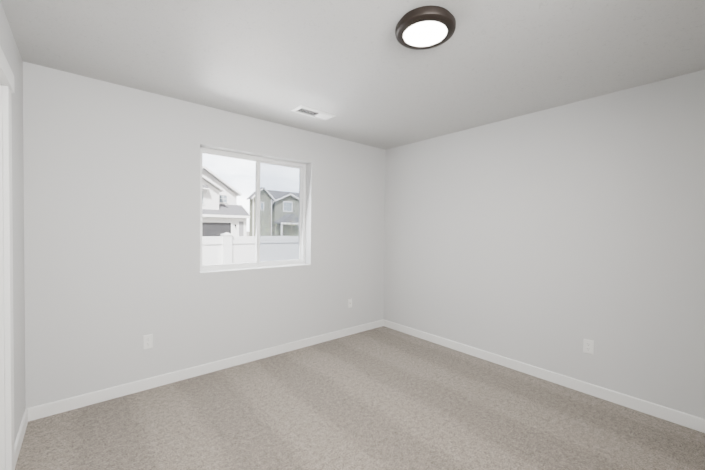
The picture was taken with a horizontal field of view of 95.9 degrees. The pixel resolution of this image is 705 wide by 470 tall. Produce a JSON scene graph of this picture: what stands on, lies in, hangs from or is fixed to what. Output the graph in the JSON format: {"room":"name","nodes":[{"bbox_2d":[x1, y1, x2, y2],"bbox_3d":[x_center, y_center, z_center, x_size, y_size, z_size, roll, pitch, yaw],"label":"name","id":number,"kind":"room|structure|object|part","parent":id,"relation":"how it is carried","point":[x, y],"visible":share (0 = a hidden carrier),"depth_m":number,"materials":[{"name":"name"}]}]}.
{"room":"empty bedroom","nodes":[
{"label":"empty bedroom","id":0,"kind":"room"},
{"bbox_2d":[0,1,25,443],"bbox_3d":[-1.055,0.598,0.679,0.125,3.440,3.780,0,1,-40],"label":"wall","id":1,"kind":"structure","parent":0,"point":[9,47],"depth_m":1.94,"materials":[{"name":"grey paint"}]},
{"bbox_2d":[0,46,14,469],"bbox_3d":[-1.204,0.287,0.854,0.125,2.051,1.868,0,1,-40],"label":"door frame","id":2,"kind":"structure","parent":1,"relation":"attached to","point":[2,414],"depth_m":1.59,"materials":[{"name":"white wood"}]},
{"bbox_2d":[14,409,27,465],"bbox_3d":[-2.019,1.239,1.928,0.013,0.089,0.632,0,1,-40],"label":"baseboard","id":3,"kind":"structure","parent":1,"relation":"attached to","point":[20,434],"depth_m":1.94,"materials":[{"name":"white wood"}]},
{"bbox_2d":[23,62,385,407],"bbox_3d":[-0.926,0.048,3.382,3.820,2.440,0.200,0,1,-40],"label":"wall","id":4,"kind":"structure","parent":0,"point":[113,275],"depth_m":2.63,"materials":[{"name":"grey paint"}]},
{"bbox_2d":[143,334,152,349],"bbox_3d":[-1.688,0.882,2.624,0.070,0.115,0.008,0,1,-40],"label":"electrical outlet","id":5,"kind":"object","parent":4,"relation":"attached to","point":[147,341],"visible":1,"depth_m":2.62,"materials":[{"name":"white plastic"}]},
{"bbox_2d":[26,319,383,421],"bbox_3d":[-0.899,1.226,3.299,3.495,0.089,0.013,0,1,-40],"label":"baseboard","id":6,"kind":"structure","parent":4,"relation":"attached to","point":[60,406],"depth_m":2.76,"materials":[{"name":"white wood"}]},
{"bbox_2d":[200,147,305,270],"bbox_3d":[-1.022,-0.240,3.363,1.180,1.165,0.083,0,1,-40],"label":"window","id":7,"kind":"structure","parent":4,"relation":"in","point":[302,196],"depth_m":3.39,"materials":[{"name":"white plastic"}]},
{"bbox_3d":[-1.213,-0.241,3.174,0.600,1.125,0.042,0,1,-40],"label":"window sash","id":8,"kind":"part","parent":7,"relation":"part of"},
{"bbox_2d":[260,163,298,259],"bbox_3d":[-0.820,-0.242,3.585,0.520,1.101,0.001,0,1,-40],"label":"screen","id":9,"kind":"object","parent":7,"relation":"attached to","point":[279,219],"depth_m":3.58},
{"bbox_2d":[200,264,310,272],"bbox_3d":[-0.966,0.341,3.300,1.180,0.006,0.122,0,1,-40],"label":"window sill","id":10,"kind":"structure","parent":4,"relation":"attached to","point":[225,270],"depth_m":3.22,"materials":[{"name":"white"}]},
{"bbox_2d":[348,298,351,307],"bbox_3d":[-0.028,0.866,4.025,0.070,0.115,0.015,0,1,-40],"label":"outlet","id":11,"kind":"object","parent":4,"relation":"attached to","point":[349,303],"visible":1,"depth_m":4.02,"materials":[{"name":"white plastic"}]},
{"bbox_2d":[0,0,704,149],"bbox_3d":[0.087,-1.202,1.596,4.575,0.150,4.180,0,1,-40],"label":"ceiling","id":12,"kind":"structure","parent":0,"point":[361,72],"depth_m":2.00,"materials":[{"name":"white paint"}]},
{"bbox_2d":[291,105,336,120],"bbox_3d":[-0.365,-1.154,3.023,0.395,0.011,0.185,0,1,-40],"label":"ceiling vent","id":13,"kind":"object","parent":12,"relation":"in","point":[311,112],"visible":1,"depth_m":3.00,"materials":[{"name":"white metal"}]},
{"bbox_2d":[395,5,455,49],"bbox_3d":[0.386,-1.094,1.695,0.314,0.063,0.314,0,1,-40],"label":"ceiling light","id":14,"kind":"object","parent":12,"relation":"attached to","point":[425,27],"visible":1,"depth_m":1.64,"materials":[{"name":"brown metal"}]},
{"bbox_2d":[403,21,446,46],"bbox_3d":[0.386,-1.067,1.696,0.229,0.008,0.229,0,1,-40],"label":"diffuser","id":15,"kind":"object","parent":14,"relation":"attached to","point":[418,33],"depth_m":1.68,"materials":[{"name":"white glass"}]},
{"bbox_2d":[15,326,704,469],"bbox_3d":[0.058,1.387,1.645,4.575,0.150,4.180,0,1,-40],"label":"floor","id":16,"kind":"structure","parent":0,"point":[382,398],"depth_m":2.20,"materials":[{"name":"carpet"}]},
{"bbox_2d":[383,70,704,418],"bbox_3d":[1.806,0.087,2.958,0.200,2.440,3.980,0,1,-40],"label":"wall","id":17,"kind":"structure","parent":0,"point":[550,239],"depth_m":2.72,"materials":[{"name":"grey paint"}]},
{"bbox_2d":[383,320,704,432],"bbox_3d":[1.651,1.260,2.982,0.013,0.089,3.767,0,1,-40],"label":"baseboard","id":18,"kind":"structure","parent":17,"relation":"attached to","point":[671,415],"depth_m":2.71,"materials":[{"name":"white wood"}]},
{"bbox_2d":[583,339,593,354],"bbox_3d":[1.951,0.925,2.630,0.008,0.115,0.070,0,1,-40],"label":"electrical outlet","id":19,"kind":"object","parent":17,"relation":"attached to","point":[588,346],"visible":1,"depth_m":2.63,"materials":[{"name":"white plastic"}]},
{"label":"outside","id":20,"kind":"structure","parent":0,"visible":0},
{"bbox_3d":[-38.744,0.069,76.217,200.000,0.200,159.800,0,1,-40],"label":"ground","id":21,"kind":"structure","parent":20,"visible":0},
{"bbox_2d":[202,166,249,235],"bbox_3d":[-16.376,-2.587,30.994,8.500,7.320,11.390,0,1,-40],"label":"house","id":22,"kind":"structure","parent":21,"relation":"on","point":[221,218],"depth_m":28.45,"materials":[{"name":"white"}]},
{"bbox_2d":[202,232,298,264],"bbox_3d":[-2.059,0.838,5.197,24.556,1.766,0.156,0,1,-40],"label":"fence","id":23,"kind":"object","parent":21,"relation":"on","point":[235,246],"depth_m":5.29,"materials":[{"name":"white plastic"}]},
{"bbox_2d":[247,187,298,235],"bbox_3d":[-10.241,-3.090,49.895,13.300,7.750,7.460,0,1,-40],"label":"house","id":24,"kind":"structure","parent":21,"relation":"on","point":[252,216],"depth_m":46.66,"materials":[{"name":"grey"}]}
]}

